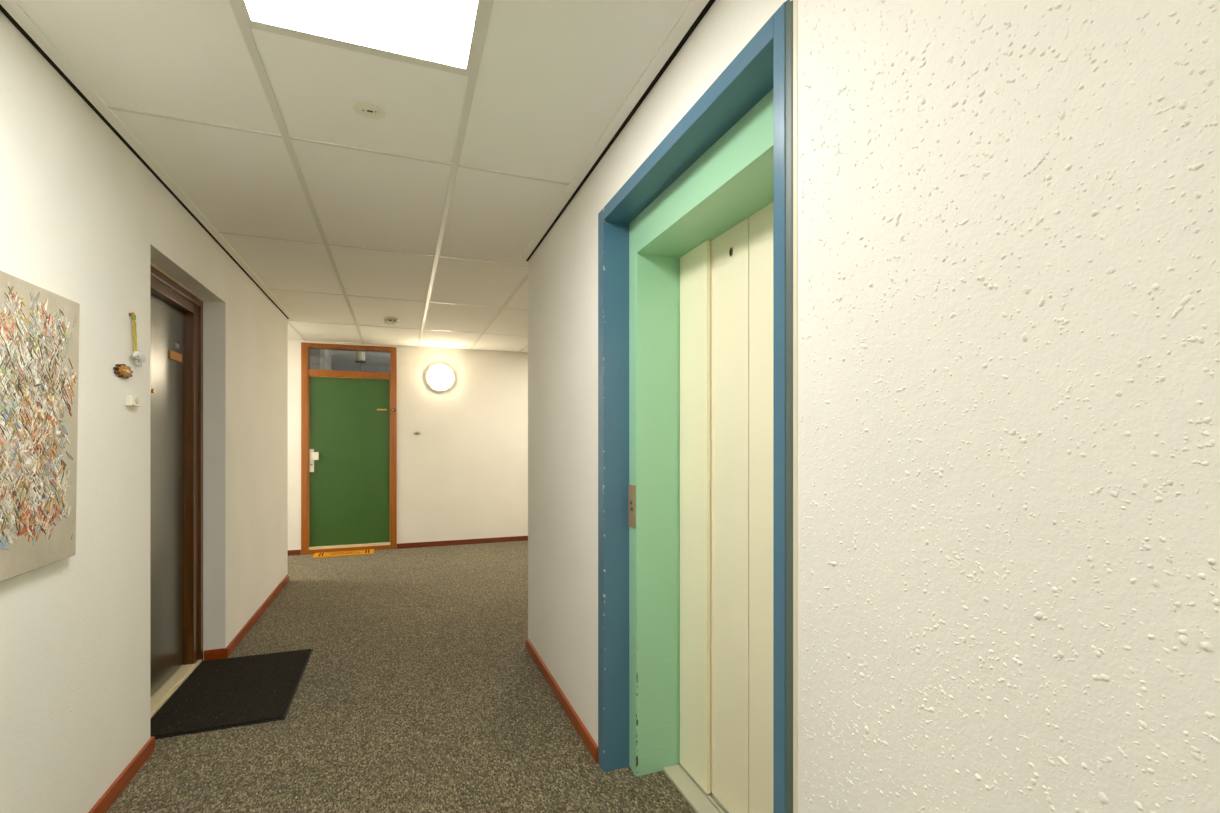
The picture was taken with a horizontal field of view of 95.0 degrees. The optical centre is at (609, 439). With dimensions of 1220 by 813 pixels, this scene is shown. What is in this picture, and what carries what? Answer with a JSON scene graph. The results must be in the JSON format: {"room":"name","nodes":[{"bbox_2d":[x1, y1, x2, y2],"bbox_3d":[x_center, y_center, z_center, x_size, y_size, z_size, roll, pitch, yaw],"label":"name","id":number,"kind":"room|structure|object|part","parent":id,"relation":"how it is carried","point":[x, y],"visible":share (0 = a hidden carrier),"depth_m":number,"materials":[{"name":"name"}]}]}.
{"room":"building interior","nodes":[
{"label":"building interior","id":0,"kind":"room"},
{"bbox_2d":[0,11,287,812],"bbox_3d":[-3.244,0.061,0.601,3.709,2.478,8.346,0,0,-21],"label":"wall","id":1,"kind":"structure","parent":0,"point":[84,221],"depth_m":1.99,"materials":[{"name":"paint"}]},
{"bbox_2d":[0,271,79,581],"bbox_3d":[-1.492,-0.031,1.268,0.038,0.783,1.005,0,0,-21],"label":"painting","id":2,"kind":"object","parent":1,"relation":"attached to","point":[39,327],"visible":1,"depth_m":1.54,"materials":[{"name":"paint"}]},
{"bbox_2d":[113,364,132,378],"bbox_3d":[-1.811,-0.254,2.086,0.019,0.054,0.138,0,0,-21],"label":"wall ornament","id":3,"kind":"object","parent":1,"relation":"attached to","point":[123,371],"visible":1,"depth_m":2.06,"materials":[{"name":"orange ceramic"}]},
{"bbox_2d":[125,395,139,406],"bbox_3d":[-1.831,-0.147,2.147,0.025,0.039,0.070,0,0,-21],"label":"light switch","id":4,"kind":"object","parent":1,"relation":"attached to","point":[130,400],"depth_m":2.12,"materials":[{"name":"white plastic"}]},
{"bbox_2d":[129,312,145,366],"bbox_3d":[-1.832,-0.384,2.171,0.040,0.208,0.085,0,0,-21],"label":"hanging ornament","id":5,"kind":"object","parent":1,"relation":"hanging from","point":[138,355],"visible":1,"depth_m":2.15,"materials":[{"name":"gold metal"}]},
{"bbox_2d":[0,0,293,318],"bbox_3d":[-1.483,-1.116,1.262,0.054,0.007,8.346,0,0,-21],"label":"trim","id":6,"kind":"structure","parent":1,"relation":"attached to","point":[11,9],"depth_m":1.94,"materials":[{"name":"metal"}]},
{"bbox_2d":[150,263,204,718],"bbox_3d":[-2.268,0.244,2.760,0.157,2.118,1.069,0,0,-21],"label":"door","id":7,"kind":"structure","parent":1,"relation":"in","point":[176,313],"depth_m":3.02,"materials":[{"name":"brown wood"}]},
{"bbox_3d":[-2.351,-0.449,3.027,0.008,0.044,0.166,0,0,-21],"label":"name plate","id":8,"kind":"part","parent":7,"relation":"part of","materials":[{"name":"orange metal"}]},
{"bbox_2d":[88,573,288,812],"bbox_3d":[-3.240,1.271,0.610,3.722,0.062,8.361,0,0,-21],"label":"baseboard","id":9,"kind":"structure","parent":1,"relation":"attached to","point":[108,798],"depth_m":2.27,"materials":[{"name":"brown wood"}]},
{"bbox_2d":[320,349,330,369],"bbox_3d":[-3.427,0.045,7.920,2.405,2.509,2.704,0,0,-21],"label":"wall","id":10,"kind":"structure","parent":0,"point":[325,355],"depth_m":7.29,"materials":[{"name":"grey paint"}]},
{"bbox_2d":[310,349,389,365],"bbox_3d":[-3.427,-1.228,7.920,2.405,0.039,2.704,0,0,-21],"label":"ceiling","id":11,"kind":"structure","parent":0,"point":[337,356],"depth_m":8.26,"materials":[{"name":"grey paint"}]},
{"bbox_2d":[355,351,365,370],"bbox_3d":[-3.291,-0.935,7.374,0.135,0.547,0.135,0,0,-21],"label":"ceiling lamp","id":12,"kind":"object","parent":11,"relation":"hanging from","point":[360,356],"visible":0.68,"depth_m":7.33,"materials":[{"name":"beige plastic"}]},
{"bbox_2d":[310,363,389,371],"bbox_3d":[-3.891,0.045,9.155,2.405,2.509,0.065,0,0,-21],"label":"wall","id":13,"kind":"structure","parent":0,"point":[315,366],"depth_m":9.03,"materials":[{"name":"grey paint"}]},
{"bbox_2d":[15,0,691,351],"bbox_3d":[-1.224,-1.149,1.964,8.710,0.065,9.737,0,0,-21],"label":"ceiling","id":14,"kind":"structure","parent":0,"point":[553,75],"depth_m":2.08,"materials":[{"name":"tile"}]},
{"bbox_2d":[107,0,569,351],"bbox_3d":[-1.253,-1.115,2.042,8.450,0.004,9.686,0,0,-21],"label":"grid","id":15,"kind":"object","parent":14,"relation":"attached to","point":[487,6],"visible":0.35,"depth_m":2.04,"materials":[{"name":"metal"}]},
{"bbox_2d":[239,0,483,72],"bbox_3d":[-0.594,-1.114,1.320,0.580,0.005,0.581,0,0,-21],"label":"ceiling light panel","id":16,"kind":"object","parent":14,"relation":"attached to","point":[443,33],"visible":1,"depth_m":1.49,"materials":[{"name":"plastic"}]},
{"bbox_2d":[353,100,386,118],"bbox_3d":[-0.812,-1.114,1.891,0.107,0.011,0.107,0,0,-21],"label":"ceiling disc","id":17,"kind":"object","parent":14,"relation":"attached to","point":[370,109],"visible":1,"depth_m":1.88,"materials":[{"name":"white plastic"}]},
{"bbox_2d":[384,317,398,324],"bbox_3d":[-2.023,-1.088,5.170,0.130,0.057,0.130,0,0,-21],"label":"smoke detector","id":18,"kind":"object","parent":14,"relation":"attached to","point":[388,320],"visible":1,"depth_m":5.13,"materials":[{"name":"white plastic"}]},
{"bbox_2d":[106,540,695,812],"bbox_3d":[-1.722,1.339,3.290,8.710,0.078,12.571,0,0,-21],"label":"floor","id":19,"kind":"structure","parent":0,"point":[420,689],"depth_m":2.58,"materials":[{"name":"carpet"}]},
{"bbox_2d":[150,649,312,738],"bbox_3d":[-1.943,1.294,2.922,0.585,0.013,0.924,0,0,-21],"label":"doormat","id":20,"kind":"object","parent":19,"relation":"on","point":[218,694],"visible":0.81,"depth_m":2.81,"materials":[{"name":"black rubber"}]},
{"bbox_2d":[312,549,373,558],"bbox_3d":[-3.000,1.292,6.316,0.618,0.017,0.247,0,0,-22],"label":"doormat","id":21,"kind":"object","parent":19,"relation":"on","point":[369,551],"visible":1,"depth_m":6.29,"materials":[{"name":"orange fabric"}]},
{"bbox_2d":[288,340,527,549],"bbox_3d":[-2.954,0.061,6.570,8.450,2.478,0.156,0,0,-21],"label":"wall","id":22,"kind":"structure","parent":0,"point":[465,475],"depth_m":6.87,"materials":[{"name":"paint"}]},
{"bbox_2d":[301,342,396,554],"bbox_3d":[-3.023,0.106,6.516,1.002,2.394,0.162,0,0,-21],"label":"door","id":23,"kind":"structure","parent":22,"relation":"in","point":[349,418],"depth_m":6.48,"materials":[{"name":"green wood"}]},
{"bbox_3d":[-3.386,0.241,6.346,0.046,0.261,0.010,0,0,-21],"label":"lock plate","id":24,"kind":"part","parent":23,"relation":"part of","materials":[{"name":"white plastic"}]},
{"bbox_3d":[-3.342,0.190,6.335,0.075,0.088,0.047,0,0,-21],"label":"handle","id":25,"kind":"part","parent":23,"relation":"part of","materials":[{"name":"white plastic"}]},
{"bbox_2d":[288,536,527,555],"bbox_3d":[-2.924,1.270,6.491,8.450,0.060,0.013,0,0,-21],"label":"baseboard","id":26,"kind":"structure","parent":22,"relation":"attached to","point":[515,538],"depth_m":6.86,"materials":[{"name":"brown wood"}]},
{"bbox_2d":[288,339,527,352],"bbox_3d":[-2.923,-1.112,6.486,8.450,0.009,0.023,0,0,-21],"label":"trim","id":27,"kind":"structure","parent":22,"relation":"attached to","point":[288,339],"depth_m":6.86,"materials":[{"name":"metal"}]},
{"bbox_2d":[425,348,454,391],"bbox_3d":[-2.052,-0.842,6.766,0.351,0.532,0.110,0,0,-21],"label":"wall lamp","id":28,"kind":"object","parent":22,"relation":"attached to","point":[440,377],"visible":1,"depth_m":6.74,"materials":[{"name":"white glass"}]},
{"bbox_2d":[528,0,1219,812],"bbox_3d":[1.940,0.061,1.252,3.028,2.478,5.926,0,0,-21],"label":"wall","id":29,"kind":"structure","parent":0,"point":[1008,211],"depth_m":0.77,"materials":[{"name":"paint"}]},
{"bbox_2d":[526,637,597,762],"bbox_3d":[1.934,1.269,1.258,3.034,0.062,5.935,0,0,-21],"label":"baseboard","id":30,"kind":"structure","parent":29,"relation":"attached to","point":[592,747],"depth_m":2.65,"materials":[{"name":"brown wood"}]},
{"bbox_2d":[520,0,715,260],"bbox_3d":[0.503,-1.116,0.713,0.054,0.007,5.920,0,0,-21],"label":"trim","id":31,"kind":"structure","parent":29,"relation":"attached to","point":[696,10],"depth_m":1.85,"materials":[{"name":"metal"}]},
{"bbox_2d":[598,0,796,812],"bbox_3d":[0.321,0.197,1.742,0.339,2.206,1.196,0,0,-21],"label":"elevator","id":32,"kind":"object","parent":29,"relation":"attached to","point":[697,249],"visible":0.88,"depth_m":1.98,"materials":[{"name":"blue metal"}]},
{"bbox_2d":[628,484,635,527],"bbox_3d":[0.087,0.261,2.188,0.006,0.165,0.066,0,0,-21],"label":"switch plate","id":33,"kind":"object","parent":32,"relation":"attached to","point":[631,487],"depth_m":2.18,"materials":[{"name":"beige metal"}]},
{"bbox_3d":[0.347,0.208,1.766,0.186,2.184,1.150,0,0,-21],"label":"frame","id":34,"kind":"part","parent":32,"relation":"part of","materials":[{"name":"green metal"}]},
{"bbox_3d":[0.320,0.269,2.116,0.016,2.021,0.211,0,0,-21],"label":"door panel","id":35,"kind":"part","parent":32,"relation":"part of","materials":[{"name":"beige paint"}]},
{"bbox_3d":[0.422,1.292,1.780,0.114,0.015,0.956,0,0,-21],"label":"door sill","id":36,"kind":"part","parent":32,"relation":"part of","materials":[{"name":"metal"}]},
{"bbox_3d":[0.369,-0.800,1.762,0.226,0.167,0.920,0,0,-21],"label":"header panel","id":37,"kind":"part","parent":32,"relation":"part of","materials":[{"name":"green metal"}]},
{"bbox_3d":[0.409,0.269,1.933,0.016,2.021,0.257,0,0,-21],"label":"door panel","id":38,"kind":"part","parent":32,"relation":"part of","materials":[{"name":"beige paint"}]},
{"bbox_3d":[0.498,0.269,1.698,0.016,2.021,0.239,0,0,-21],"label":"door panel","id":39,"kind":"part","parent":32,"relation":"part of","materials":[{"name":"beige paint"}]}
]}

